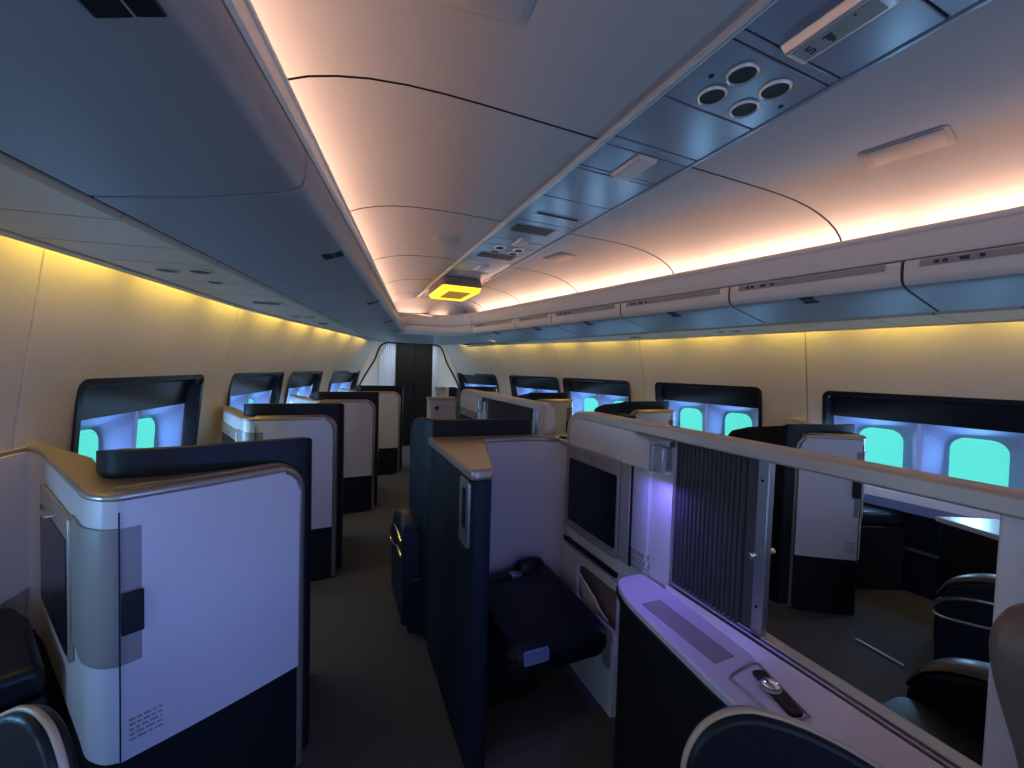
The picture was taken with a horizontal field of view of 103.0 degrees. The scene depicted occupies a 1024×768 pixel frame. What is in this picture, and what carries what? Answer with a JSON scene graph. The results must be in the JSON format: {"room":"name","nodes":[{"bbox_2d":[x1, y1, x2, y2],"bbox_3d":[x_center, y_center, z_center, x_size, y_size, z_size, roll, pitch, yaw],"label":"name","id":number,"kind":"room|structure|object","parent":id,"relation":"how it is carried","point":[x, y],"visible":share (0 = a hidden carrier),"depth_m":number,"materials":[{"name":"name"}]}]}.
{"room":"aircraft cabin","nodes":[
{"label":"aircraft cabin","id":0,"kind":"room"},
{"bbox_2d":[0,235,375,615],"bbox_3d":[-1.806,0.310,2.166,0.867,2.120,10.685,1,2,-11],"label":"wall","id":1,"kind":"structure","parent":0,"point":[66,321],"depth_m":1.95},
{"bbox_2d":[71,374,203,461],"bbox_3d":[-2.203,0.301,2.370,0.234,0.700,1.145,1,2,-14],"label":"window","id":2,"kind":"structure","parent":1,"relation":"in","point":[148,411],"depth_m":2.35,"materials":[{"name":"black"}]},
{"bbox_2d":[78,430,97,461],"bbox_3d":[-2.232,0.427,2.085,0.030,0.374,0.275,1,2,-14],"label":"blind","id":3,"kind":"object","parent":2,"relation":"attached to","point":[88,440],"depth_m":2.15,"materials":[{"name":"teal"}]},
{"bbox_2d":[136,418,154,447],"bbox_3d":[-2.358,0.405,2.580,0.033,0.374,0.275,1,2,-14],"label":"blind","id":4,"kind":"object","parent":2,"relation":"attached to","point":[146,426],"depth_m":2.62,"materials":[{"name":"teal"}]},
{"bbox_2d":[0,0,305,195],"bbox_3d":[-0.682,-0.550,0.421,0.468,0.234,1.470,1,2,-12],"label":"bin","id":5,"kind":"object","parent":1,"relation":"attached to","point":[98,97],"visible":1,"depth_m":0.74,"materials":[{"name":"plastic"}]},
{"bbox_2d":[0,150,330,317],"bbox_3d":[-0.899,-0.590,1.299,0.447,0.223,8.614,1,2,-12],"label":"trim","id":6,"kind":"structure","parent":1,"relation":"attached to","point":[0,150],"depth_m":1.14,"materials":[{"name":"black"}]},
{"bbox_2d":[153,267,181,272],"bbox_3d":[-1.440,-0.477,1.700,0.092,0.009,0.092,1,2,-23],"label":"light","id":7,"kind":"object","parent":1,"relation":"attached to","point":[162,269],"visible":1,"depth_m":1.69,"materials":[{"name":"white plastic"}]},
{"bbox_2d":[0,151,374,341],"bbox_3d":[-1.611,-0.587,2.167,0.655,0.196,10.644,1,2,-12],"label":"passenger service panel","id":8,"kind":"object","parent":1,"relation":"attached to","point":[38,209],"depth_m":1.34,"materials":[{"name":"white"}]},
{"bbox_2d":[187,269,213,274],"bbox_3d":[-1.329,-0.480,1.736,0.092,0.009,0.092,1,2,-23],"label":"light","id":9,"kind":"object","parent":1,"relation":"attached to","point":[198,271],"visible":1,"depth_m":1.73,"materials":[{"name":"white plastic"}]},
{"bbox_2d":[94,150,369,292],"bbox_3d":[-0.959,-0.607,1.759,0.466,0.234,1.429,1,2,-12],"label":"bin","id":10,"kind":"object","parent":1,"relation":"attached to","point":[298,239],"visible":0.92,"depth_m":1.42,"materials":[{"name":"plastic"}]},
{"bbox_2d":[227,372,284,412],"bbox_3d":[-2.546,0.236,3.917,0.265,0.700,1.166,1,2,-10],"label":"window","id":11,"kind":"structure","parent":1,"relation":"in","point":[245,388],"depth_m":3.99,"materials":[{"name":"black"}]},
{"bbox_2d":[284,371,322,402],"bbox_3d":[-2.730,0.185,5.165,0.286,0.700,1.047,1,2,-6],"label":"window","id":12,"kind":"structure","parent":1,"relation":"in","point":[300,383],"depth_m":5.30,"materials":[{"name":"black"}]},
{"bbox_2d":[283,264,389,319],"bbox_3d":[-1.238,-0.663,3.102,0.464,0.234,1.480,1,2,-12],"label":"bin","id":13,"kind":"object","parent":1,"relation":"attached to","point":[369,298],"visible":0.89,"depth_m":2.89,"materials":[{"name":"plastic"}]},
{"bbox_2d":[328,371,359,391],"bbox_3d":[-2.834,0.128,6.671,0.302,0.700,1.241,2,2,-2],"label":"window","id":14,"kind":"structure","parent":1,"relation":"in","point":[340,379],"depth_m":6.75,"materials":[{"name":"black"}]},
{"bbox_2d":[336,301,398,331],"bbox_3d":[-1.509,-0.718,4.411,0.462,0.234,1.357,1,2,-12],"label":"bin","id":15,"kind":"object","parent":1,"relation":"attached to","point":[390,319],"visible":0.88,"depth_m":4.28,"materials":[{"name":"plastic"}]},
{"bbox_2d":[360,317,403,337],"bbox_3d":[-1.736,-0.764,5.509,0.460,0.234,1.050,1,2,-12],"label":"bin","id":16,"kind":"object","parent":1,"relation":"attached to","point":[397,329],"visible":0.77,"depth_m":5.44,"materials":[{"name":"plastic"}]},
{"bbox_2d":[350,341,464,401],"bbox_3d":[-1.922,0.092,7.683,3.200,2.150,0.050,1,2,-23],"label":"wall","id":17,"kind":"structure","parent":0,"point":[445,377],"depth_m":7.53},
{"bbox_2d":[379,345,394,385],"bbox_3d":[-2.301,0.214,7.467,0.274,1.860,0.036,1,2,-23],"label":"drape","id":18,"kind":"object","parent":17,"relation":"hanging from","point":[387,356],"visible":0.4,"depth_m":7.45,"materials":[{"name":"white fabric"}]},
{"bbox_2d":[359,342,459,387],"bbox_3d":[-1.898,0.200,7.661,2.298,1.941,0.028,1,2,-23],"label":"trim","id":19,"kind":"structure","parent":17,"relation":"attached to","point":[385,342],"depth_m":7.55,"materials":[{"name":"black plastic"}]},
{"bbox_2d":[395,343,432,445],"bbox_3d":[-1.849,0.208,7.661,0.670,1.905,0.050,1,2,-23],"label":"door","id":20,"kind":"structure","parent":17,"relation":"in","point":[413,369],"depth_m":7.64,"materials":[{"name":"black plastic"}]},
{"bbox_2d":[432,347,438,396],"bbox_3d":[-1.484,0.225,7.819,0.109,1.860,0.035,1,2,-23],"label":"drape","id":21,"kind":"object","parent":17,"relation":"hanging from","point":[435,349],"visible":0.45,"depth_m":7.79,"materials":[{"name":"white fabric"}]},
{"bbox_2d":[365,332,495,344],"bbox_3d":[-1.482,-0.746,6.715,1.920,0.140,2.040,1,2,-23],"label":"ceiling","id":22,"kind":"structure","parent":0,"point":[399,338],"depth_m":6.76,"materials":[{"name":"plastic"}]},
{"bbox_2d":[398,324,474,335],"bbox_3d":[-1.140,-0.822,6.227,1.246,0.141,0.338,2,2,9],"label":"trim","id":23,"kind":"structure","parent":22,"relation":"attached to","point":[414,329],"depth_m":6.26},
{"bbox_2d":[293,446,934,767],"bbox_3d":[0.123,1.425,2.902,6.200,0.050,10.700,1,2,-23],"label":"floor","id":24,"kind":"structure","parent":0,"point":[376,700],"depth_m":2.01,"materials":[{"name":"carpet"}]},
{"bbox_2d":[0,608,46,713],"bbox_3d":[-1.659,1.126,1.318,0.366,0.560,0.622,1,2,-23],"label":"ottoman","id":25,"kind":"object","parent":24,"relation":"on","point":[22,670],"visible":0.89,"depth_m":1.25,"materials":[{"name":"black leather"}]},
{"bbox_2d":[0,704,78,767],"bbox_3d":[-0.908,0.959,0.724,0.498,0.879,0.035,2,2,22],"label":"seat wing","id":26,"kind":"object","parent":24,"relation":"on","point":[31,735],"visible":1,"depth_m":0.64,"materials":[{"name":"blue leather"}]},
{"bbox_2d":[0,437,311,767],"bbox_3d":[-1.338,0.798,1.446,1.152,1.224,0.826,1,2,-14],"label":"seat suite","id":27,"kind":"object","parent":24,"relation":"on","point":[167,589],"visible":1,"depth_m":1.26,"materials":[{"name":"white plastic"}]},
{"bbox_2d":[40,484,73,662],"bbox_3d":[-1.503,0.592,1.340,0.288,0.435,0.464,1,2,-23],"label":"monitor","id":28,"kind":"object","parent":27,"relation":"on","point":[55,515],"depth_m":1.27,"materials":[{"name":"black"}]},
{"bbox_2d":[129,704,162,741],"bbox_3d":[-1.027,0.950,1.143,0.003,0.062,0.070,3,3,37],"label":"vent","id":29,"kind":"object","parent":27,"relation":"attached to","point":[146,721],"depth_m":1.14,"materials":[{"name":"grey"}]},
{"bbox_2d":[222,403,344,581],"bbox_3d":[-1.770,0.726,3.086,0.907,1.224,0.943,1,2,-23],"label":"seat suite","id":30,"kind":"object","parent":24,"relation":"on","point":[323,423],"visible":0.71,"depth_m":2.80,"materials":[{"name":"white plastic"}]},
{"bbox_2d":[222,422,236,441],"bbox_3d":[-2.039,0.518,2.935,0.012,0.435,0.522,0,3,-44],"label":"monitor","id":31,"kind":"object","parent":30,"relation":"on","point":[229,430],"depth_m":2.90,"materials":[{"name":"beige"}]},
{"bbox_2d":[290,391,378,513],"bbox_3d":[-1.956,0.672,4.436,0.907,1.224,0.943,1,2,-23],"label":"seat suite","id":32,"kind":"object","parent":24,"relation":"on","point":[361,412],"visible":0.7,"depth_m":4.13,"materials":[{"name":"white plastic"}]},
{"bbox_2d":[338,385,402,474],"bbox_3d":[-2.078,0.615,5.924,0.907,1.224,0.943,1,2,-19],"label":"seat suite","id":33,"kind":"object","parent":24,"relation":"on","point":[390,397],"visible":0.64,"depth_m":5.59,"materials":[{"name":"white plastic"}]},
{"bbox_2d":[389,506,420,632],"bbox_3d":[-0.361,0.863,2.553,0.720,1.030,0.573,1,2,-23],"label":"lounge seat","id":34,"kind":"object","parent":24,"relation":"on","point":[404,535],"visible":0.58,"depth_m":2.26,"materials":[{"name":"black leather"}]},
{"bbox_2d":[426,397,455,418],"bbox_3d":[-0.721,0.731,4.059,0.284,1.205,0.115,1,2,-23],"label":"rear suite","id":35,"kind":"object","parent":24,"relation":"on","point":[437,407],"visible":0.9,"depth_m":4.00,"materials":[{"name":"beige"}]},
{"bbox_2d":[444,387,456,418],"bbox_3d":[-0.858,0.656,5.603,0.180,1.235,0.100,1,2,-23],"label":"rear suite","id":36,"kind":"object","parent":24,"relation":"on","point":[448,391],"visible":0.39,"depth_m":5.54,"materials":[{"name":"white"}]},
{"bbox_2d":[457,386,498,418],"bbox_3d":[-0.547,0.635,6.584,0.907,1.224,0.943,1,2,-27],"label":"seat suite","id":37,"kind":"object","parent":24,"relation":"on","point":[487,389],"visible":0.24,"depth_m":6.14,"materials":[{"name":"black plastic"}]},
{"bbox_2d":[409,417,567,767],"bbox_3d":[-0.039,0.813,2.085,0.798,1.223,1.064,1,2,-23],"label":"centre suite","id":38,"kind":"object","parent":24,"relation":"on","point":[486,495],"visible":0.78,"depth_m":2.00,"materials":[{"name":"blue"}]},
{"bbox_2d":[517,392,572,435],"bbox_3d":[0.450,0.704,5.475,0.907,1.224,0.943,1,2,-23],"label":"seat suite","id":39,"kind":"object","parent":24,"relation":"on","point":[561,403],"visible":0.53,"depth_m":5.03,"materials":[{"name":"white plastic"}]},
{"bbox_2d":[486,556,606,707],"bbox_3d":[0.083,1.174,1.867,0.460,0.525,0.605,1,2,-23],"label":"ottoman","id":40,"kind":"object","parent":24,"relation":"on","point":[537,624],"visible":0.77,"depth_m":1.73,"materials":[{"name":"black leather"}]},
{"bbox_2d":[489,570,521,582],"bbox_3d":[-0.015,0.955,2.026,0.400,0.020,0.045,1,2,-23],"label":"belt","id":41,"kind":"object","parent":40,"relation":"on","point":[512,574],"visible":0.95,"depth_m":2.02,"materials":[{"name":"fabric"}]},
{"bbox_2d":[559,413,635,444],"bbox_3d":[0.585,0.821,2.354,0.798,1.223,1.064,1,2,-23],"label":"centre suite","id":42,"kind":"object","parent":24,"relation":"on","point":[562,440],"visible":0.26,"depth_m":2.29,"materials":[{"name":"beige"}]},
{"bbox_2d":[594,401,674,425],"bbox_3d":[1.303,0.767,4.412,0.907,1.224,0.943,1,2,-23],"label":"seat suite","id":43,"kind":"object","parent":24,"relation":"on","point":[652,411],"visible":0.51,"depth_m":3.96,"materials":[{"name":"black plastic"}]},
{"bbox_2d":[459,389,1023,767],"bbox_3d":[0.362,0.788,1.984,0.132,1.303,4.383,1,2,-23],"label":"wall","id":44,"kind":"structure","parent":24,"relation":"on","point":[620,472],"depth_m":1.48,"materials":[{"name":"beige"}]},
{"bbox_2d":[459,406,473,418],"bbox_3d":[-0.422,0.436,3.748,0.014,0.423,0.428,1,2,-23],"label":"monitor","id":45,"kind":"object","parent":44,"relation":"on","point":[466,412],"depth_m":3.72,"materials":[{"name":"grey"}]},
{"bbox_2d":[476,396,485,412],"bbox_3d":[-0.271,0.170,3.367,0.050,0.122,0.220,1,2,-23],"label":"hood","id":46,"kind":"object","parent":44,"relation":"attached to","point":[480,400],"depth_m":3.29,"materials":[{"name":"white plastic"}]},
{"bbox_2d":[488,399,532,433],"bbox_3d":[-0.048,0.388,2.979,0.022,0.517,0.880,1,2,-23],"label":"pleated curtain","id":47,"kind":"object","parent":44,"relation":"hanging from","point":[496,409],"visible":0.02,"depth_m":2.92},
{"bbox_2d":[579,573,600,609],"bbox_3d":[0.362,0.976,1.871,0.021,0.135,0.180,1,2,-23],"label":"magazine","id":48,"kind":"object","parent":44,"relation":"in","point":[588,598],"visible":0.86,"depth_m":1.89,"materials":[{"name":"grey paper"}]},
{"bbox_2d":[565,443,621,558],"bbox_3d":[0.369,0.525,1.913,0.014,0.423,0.428,1,2,-23],"label":"monitor","id":49,"kind":"object","parent":44,"relation":"on","point":[593,483],"depth_m":1.87,"materials":[{"name":"grey"}]},
{"bbox_2d":[631,547,649,573],"bbox_3d":[0.510,0.699,1.601,0.028,0.074,0.101,0,3,-40],"label":"print","id":50,"kind":"object","parent":44,"relation":"attached to","point":[640,558],"depth_m":1.60,"materials":[{"name":"grey"}]},
{"bbox_2d":[636,432,675,474],"bbox_3d":[0.519,0.259,1.532,0.050,0.122,0.220,1,2,-23],"label":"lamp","id":51,"kind":"object","parent":44,"relation":"attached to","point":[655,452],"depth_m":1.48,"materials":[{"name":"white plastic"}]},
{"bbox_2d":[672,442,748,622],"bbox_3d":[0.638,0.465,1.389,0.021,0.517,0.347,1,2,-23],"label":"pleated curtain","id":52,"kind":"object","parent":44,"relation":"hanging from","point":[711,490],"visible":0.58,"depth_m":1.33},
{"bbox_2d":[741,458,758,628],"bbox_3d":[0.713,0.474,1.215,0.010,0.517,0.032,1,2,-23],"label":"bar","id":53,"kind":"object","parent":44,"relation":"attached to","point":[753,468],"visible":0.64,"depth_m":1.21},
{"bbox_2d":[613,574,943,767],"bbox_3d":[0.578,1.106,1.119,0.239,0.743,0.959,1,2,-23],"label":"console","id":54,"kind":"object","parent":24,"relation":"on","point":[679,664],"visible":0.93,"depth_m":1.18,"materials":[{"name":"grey"}]},
{"bbox_2d":[729,661,810,720],"bbox_3d":[0.638,0.760,1.008,0.136,0.007,0.174,1,2,-23],"label":"tray","id":55,"kind":"object","parent":54,"relation":"on","point":[742,681],"depth_m":1.01,"materials":[{"name":"white plastic"}]},
{"bbox_2d":[752,670,802,717],"bbox_3d":[0.643,0.749,0.999,0.050,0.024,0.140,2,2,-4],"label":"handset","id":56,"kind":"object","parent":54,"relation":"on","point":[766,682],"visible":1,"depth_m":0.99,"materials":[{"name":"black plastic"}]},
{"bbox_2d":[680,705,885,767],"bbox_3d":[0.400,0.956,0.603,0.338,0.969,0.030,2,2,5],"label":"seat wing","id":57,"kind":"object","parent":24,"relation":"on","point":[737,736],"visible":1,"depth_m":0.58,"materials":[{"name":"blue leather"}]},
{"bbox_2d":[728,418,866,615],"bbox_3d":[2.176,0.856,2.997,1.141,1.199,0.761,0,2,-33],"label":"seat suite","id":58,"kind":"object","parent":24,"relation":"on","point":[816,522],"visible":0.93,"depth_m":2.60,"materials":[{"name":"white plastic"}]},
{"bbox_2d":[844,542,854,552],"bbox_3d":[2.116,1.029,2.563,0.070,0.062,0.003,2,2,10],"label":"print","id":59,"kind":"object","parent":58,"relation":"attached to","point":[849,547],"depth_m":2.56,"materials":[{"name":"grey"}]},
{"bbox_2d":[855,638,903,666],"bbox_3d":[2.014,1.471,2.236,0.014,0.012,0.220,1,2,-19],"label":"floor strip","id":60,"kind":"object","parent":24,"relation":"on","point":[856,639],"visible":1,"depth_m":2.23,"materials":[{"name":"grey"}]},
{"bbox_2d":[856,503,904,589],"bbox_3d":[2.504,1.181,3.115,0.366,0.560,0.622,1,2,-23],"label":"ottoman","id":61,"kind":"object","parent":24,"relation":"on","point":[882,539],"visible":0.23,"depth_m":2.90,"materials":[{"name":"black leather"}]},
{"bbox_2d":[861,503,903,524],"bbox_3d":[2.514,0.950,3.106,0.356,0.098,0.605,1,2,-23],"label":"cushion","id":62,"kind":"object","parent":61,"relation":"on","point":[872,515],"depth_m":2.89,"materials":[{"name":"black leather"}]},
{"bbox_2d":[882,658,989,766],"bbox_3d":[1.256,0.965,1.042,0.715,1.030,0.593,1,2,-23],"label":"lounge seat","id":63,"kind":"object","parent":24,"relation":"on","point":[946,698],"visible":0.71,"depth_m":1.26,"materials":[{"name":"black leather"}]},
{"bbox_2d":[882,697,983,766],"bbox_3d":[1.202,1.093,1.105,0.430,0.145,0.420,1,2,-23],"label":"seat cushion","id":64,"kind":"object","parent":63,"relation":"on","point":[960,738],"depth_m":1.21,"materials":[{"name":"black leather"}]},
{"bbox_2d":[930,573,995,662],"bbox_3d":[2.467,0.970,1.858,0.675,1.030,0.573,1,2,-23],"label":"lounge seat","id":65,"kind":"object","parent":24,"relation":"on","point":[964,604],"visible":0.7,"depth_m":1.89,"materials":[{"name":"black leather"}]},
{"bbox_2d":[933,516,999,636],"bbox_3d":[2.671,1.142,2.178,0.349,0.715,0.483,1,2,-9],"label":"console","id":66,"kind":"object","parent":24,"relation":"on","point":[966,545],"visible":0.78,"depth_m":2.26,"materials":[{"name":"grey"}]},
{"bbox_2d":[989,603,1023,767],"bbox_3d":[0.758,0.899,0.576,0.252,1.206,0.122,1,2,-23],"label":"seat","id":67,"kind":"object","parent":24,"relation":"on","point":[1006,638],"visible":1,"depth_m":0.54,"materials":[{"name":"plastic"}]},
{"bbox_2d":[288,14,948,303],"bbox_3d":[0.160,-1.221,2.898,6.200,0.040,10.500,1,2,-23],"label":"ceiling seam","id":68,"kind":"structure","parent":0,"point":[304,76],"depth_m":1.92,"materials":[{"name":"black"}]},
{"bbox_2d":[251,0,1023,316],"bbox_3d":[0.497,-0.941,2.214,4.769,0.268,8.946,1,2,-23],"label":"ceiling","id":69,"kind":"structure","parent":0,"point":[581,66],"depth_m":1.70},
{"bbox_2d":[221,0,403,323],"bbox_3d":[-0.819,-0.806,1.671,0.237,0.163,9.128,1,2,-12],"label":"trim","id":70,"kind":"structure","parent":69,"relation":"attached to","point":[243,14],"depth_m":1.07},
{"bbox_2d":[431,234,459,245],"bbox_3d":[-0.528,-1.137,3.227,0.200,0.013,0.240,1,2,-18],"label":"panel","id":71,"kind":"object","parent":69,"relation":"attached to","point":[437,239],"visible":1,"depth_m":3.21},
{"bbox_2d":[437,0,533,23],"bbox_3d":[-0.053,-1.044,1.038,0.260,0.014,0.240,1,2,-18],"label":"panel","id":72,"kind":"object","parent":69,"relation":"attached to","point":[514,11],"visible":1,"depth_m":1.13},
{"bbox_2d":[542,252,575,261],"bbox_3d":[0.416,-1.124,3.613,0.180,0.013,0.280,0,3,-35],"label":"panel","id":73,"kind":"object","parent":69,"relation":"attached to","point":[560,256],"visible":1,"depth_m":3.59,"materials":[{"name":"grey"}]},
{"bbox_2d":[471,206,1023,324],"bbox_3d":[1.911,-0.758,2.513,0.160,0.163,8.523,0,3,-35],"label":"trim","id":74,"kind":"structure","parent":69,"relation":"attached to","point":[1001,228],"depth_m":2.48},
{"bbox_2d":[857,125,956,167],"bbox_3d":[1.703,-1.020,1.763,0.200,0.013,0.285,0,3,-35],"label":"panel","id":75,"kind":"object","parent":69,"relation":"attached to","point":[941,136],"visible":1,"depth_m":1.74,"materials":[{"name":"grey"}]},
{"bbox_2d":[416,0,992,300],"bbox_3d":[0.537,-1.069,2.060,0.530,0.042,8.650,1,2,-23],"label":"ceiling","id":76,"kind":"structure","parent":0,"point":[669,126],"depth_m":1.53,"materials":[{"name":"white plastic"}]},
{"bbox_2d":[428,276,481,300],"bbox_3d":[-0.700,-1.125,4.887,0.459,0.145,0.818,1,2,-23],"label":"ceiling light","id":77,"kind":"object","parent":76,"relation":"attached to","point":[446,287],"visible":1,"depth_m":4.59,"materials":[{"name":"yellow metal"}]},
{"bbox_2d":[456,270,485,276],"bbox_3d":[-0.439,-1.172,4.332,0.262,0.011,0.224,1,2,-23],"label":"ceiling vent","id":78,"kind":"object","parent":76,"relation":"in","point":[462,272],"visible":1,"depth_m":4.30,"materials":[{"name":"grey"}]},
{"bbox_2d":[475,251,517,260],"bbox_3d":[-0.135,-1.138,3.625,0.362,0.011,0.164,1,2,-23],"label":"ceiling vent","id":79,"kind":"object","parent":76,"relation":"in","point":[481,253],"visible":1,"depth_m":3.61,"materials":[{"name":"black plastic"}]},
{"bbox_2d":[512,238,530,246],"bbox_3d":[0.070,-1.109,3.197,0.085,0.022,0.190,1,2,-23],"label":"recessed light","id":80,"kind":"object","parent":76,"relation":"in","point":[520,242],"visible":1,"depth_m":3.16,"materials":[{"name":"beige"}]},
{"bbox_2d":[508,223,558,236],"bbox_3d":[0.152,-1.104,2.922,0.332,0.011,0.164,1,2,-23],"label":"ceiling vent","id":81,"kind":"object","parent":76,"relation":"in","point":[517,227],"visible":1,"depth_m":2.90,"materials":[{"name":"black plastic"}]},
{"bbox_2d":[535,210,582,221],"bbox_3d":[0.308,-1.089,2.649,0.342,0.011,0.049,1,2,-23],"label":"ceiling vent","id":82,"kind":"object","parent":76,"relation":"in","point":[537,211],"visible":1,"depth_m":2.64,"materials":[{"name":"black plastic"}]},
{"bbox_2d":[611,154,657,180],"bbox_3d":[0.593,-1.050,1.989,0.116,0.022,0.215,1,2,-23],"label":"recessed light","id":83,"kind":"object","parent":76,"relation":"in","point":[640,163],"visible":1,"depth_m":1.96,"materials":[{"name":"beige"}]},
{"bbox_2d":[696,85,727,106],"bbox_3d":[0.718,-1.037,1.461,0.102,0.022,0.102,1,2,-23],"label":"outlet","id":84,"kind":"object","parent":76,"relation":"attached to","point":[713,95],"visible":1,"depth_m":1.46,"materials":[{"name":"silver metal"}]},
{"bbox_2d":[725,62,759,85],"bbox_3d":[0.765,-1.032,1.352,0.102,0.022,0.102,1,2,-23],"label":"outlet","id":85,"kind":"object","parent":76,"relation":"attached to","point":[744,73],"visible":1,"depth_m":1.35,"materials":[{"name":"silver metal"}]},
{"bbox_2d":[729,99,759,118],"bbox_3d":[0.871,-1.035,1.527,0.102,0.022,0.102,1,2,-23],"label":"outlet","id":86,"kind":"object","parent":76,"relation":"attached to","point":[745,108],"visible":1,"depth_m":1.52,"materials":[{"name":"silver metal"}]},
{"bbox_2d":[758,79,792,100],"bbox_3d":[0.918,-1.030,1.421,0.102,0.022,0.102,1,2,-23],"label":"outlet","id":87,"kind":"object","parent":76,"relation":"attached to","point":[776,89],"visible":1,"depth_m":1.42,"materials":[{"name":"silver metal"}]},
{"bbox_2d":[780,0,899,63],"bbox_3d":[0.914,-1.003,1.143,0.110,0.037,0.256,1,2,-23],"label":"sign","id":88,"kind":"object","parent":76,"relation":"attached to","point":[849,16],"visible":1,"depth_m":1.13,"materials":[{"name":"white plastic"}]},
{"bbox_2d":[445,321,1023,425],"bbox_3d":[2.007,0.360,3.811,0.867,2.120,10.685,0,3,-35],"label":"wall","id":89,"kind":"structure","parent":0,"point":[793,372],"depth_m":3.50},
{"bbox_2d":[401,313,472,325],"bbox_3d":[-1.133,-0.981,6.237,1.300,0.163,0.400,2,2,9],"label":"trim","id":90,"kind":"structure","parent":89,"relation":"attached to","point":[410,319],"depth_m":6.22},
{"bbox_2d":[457,373,498,391],"bbox_3d":[-0.577,0.157,7.667,0.303,0.700,1.178,0,3,-44],"label":"window","id":91,"kind":"structure","parent":89,"relation":"in","point":[481,380],"depth_m":7.64,"materials":[{"name":"black"}]},
{"bbox_2d":[472,319,541,341],"bbox_3d":[-0.088,-0.720,5.583,0.417,0.235,1.152,0,3,-35],"label":"bin","id":92,"kind":"object","parent":89,"relation":"attached to","point":[504,330],"visible":0.92,"depth_m":5.49,"materials":[{"name":"plastic"}]},
{"bbox_2d":[509,375,559,396],"bbox_3d":[0.420,0.224,6.590,0.289,0.700,1.153,0,3,-41],"label":"window","id":93,"kind":"structure","parent":89,"relation":"in","point":[522,384],"depth_m":6.62,"materials":[{"name":"black"}]},
{"bbox_2d":[515,313,581,338],"bbox_3d":[0.421,-0.679,4.856,0.416,0.235,0.764,0,3,-35],"label":"bin","id":94,"kind":"object","parent":89,"relation":"attached to","point":[541,326],"visible":0.91,"depth_m":4.79,"materials":[{"name":"plastic"}]},
{"bbox_2d":[563,378,630,413],"bbox_3d":[1.199,0.282,5.610,0.268,0.700,1.209,0,3,-37],"label":"window","id":95,"kind":"structure","parent":89,"relation":"in","point":[586,394],"depth_m":5.66,"materials":[{"name":"black"}]},
{"bbox_2d":[584,398,597,410],"bbox_3d":[1.145,0.387,5.867,0.045,0.374,0.281,0,3,-37],"label":"blind","id":96,"kind":"object","parent":95,"relation":"attached to","point":[590,404],"depth_m":5.86,"materials":[{"name":"teal"}]},
{"bbox_2d":[552,303,653,335],"bbox_3d":[0.894,-0.641,4.179,0.416,0.235,1.030,0,3,-35],"label":"bin","id":97,"kind":"object","parent":89,"relation":"attached to","point":[606,319],"visible":0.95,"depth_m":4.08,"materials":[{"name":"plastic"}]},
{"bbox_2d":[621,287,764,330],"bbox_3d":[1.450,-0.596,3.385,0.415,0.235,1.050,0,3,-35],"label":"bin","id":98,"kind":"object","parent":89,"relation":"attached to","point":[708,308],"visible":0.97,"depth_m":3.27,"materials":[{"name":"plastic"}]},
{"bbox_2d":[655,382,761,435],"bbox_3d":[2.075,0.354,4.327,0.236,0.700,1.186,0,2,-33],"label":"window","id":99,"kind":"structure","parent":89,"relation":"in","point":[717,409],"depth_m":4.28,"materials":[{"name":"black"}]},
{"bbox_2d":[680,408,701,430],"bbox_3d":[2.022,0.459,4.591,0.034,0.374,0.275,0,2,-32],"label":"blind","id":100,"kind":"object","parent":99,"relation":"attached to","point":[690,418],"depth_m":4.58,"materials":[{"name":"teal"}]},
{"bbox_2d":[725,413,751,435],"bbox_3d":[2.304,0.483,4.145,0.031,0.374,0.275,0,2,-32],"label":"blind","id":101,"kind":"object","parent":99,"relation":"attached to","point":[733,421],"depth_m":4.15,"materials":[{"name":"teal"}]},
{"bbox_2d":[461,306,1023,346],"bbox_3d":[1.892,-0.541,3.679,0.655,0.196,10.644,0,3,-35],"label":"passenger service panel","id":102,"kind":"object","parent":89,"relation":"attached to","point":[1004,314],"depth_m":2.92,"materials":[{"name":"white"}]},
{"bbox_2d":[730,262,936,323],"bbox_3d":[1.991,-0.553,2.612,0.414,0.235,0.978,0,3,-35],"label":"bin","id":103,"kind":"object","parent":89,"relation":"attached to","point":[878,290],"visible":0.93,"depth_m":2.49,"materials":[{"name":"plastic"}]},
{"bbox_2d":[863,502,940,599],"bbox_3d":[2.975,1.212,2.704,0.067,0.555,1.921,0,2,-30],"label":"baseboard","id":104,"kind":"structure","parent":89,"relation":"attached to","point":[919,575],"depth_m":2.85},
{"bbox_2d":[904,546,938,558],"bbox_3d":[2.941,1.186,2.688,0.021,0.025,1.916,0,2,-30],"label":"trim","id":105,"kind":"structure","parent":89,"relation":"attached to","point":[905,547],"depth_m":2.83,"materials":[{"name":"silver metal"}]},
{"bbox_2d":[822,391,1023,489],"bbox_3d":[2.937,0.429,2.931,0.216,0.700,1.152,0,2,-31],"label":"window","id":106,"kind":"structure","parent":89,"relation":"in","point":[974,439],"depth_m":2.86,"materials":[{"name":"black"}]},
{"bbox_2d":[860,428,902,467],"bbox_3d":[2.889,0.534,3.195,0.026,0.374,0.273,0,2,-31],"label":"blind","id":107,"kind":"object","parent":106,"relation":"attached to","point":[883,445],"depth_m":3.16,"materials":[{"name":"teal"}]},
{"bbox_2d":[949,438,1009,486],"bbox_3d":[3.151,0.558,2.751,0.025,0.374,0.273,0,2,-31],"label":"blind","id":108,"kind":"object","parent":106,"relation":"attached to","point":[985,460],"depth_m":2.73,"materials":[{"name":"teal"}]},
{"bbox_2d":[864,484,999,519],"bbox_3d":[2.953,0.862,2.677,0.117,0.135,1.928,0,2,-30],"label":"ledge","id":109,"kind":"object","parent":89,"relation":"attached to","point":[917,505],"visible":0.3,"depth_m":2.83,"materials":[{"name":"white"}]},
{"bbox_2d":[903,244,1023,311],"bbox_3d":[2.526,-0.510,1.847,0.414,0.235,1.029,0,3,-35],"label":"bin","id":110,"kind":"object","parent":89,"relation":"attached to","point":[993,277],"visible":1,"depth_m":2.03,"materials":[{"name":"plastic"}]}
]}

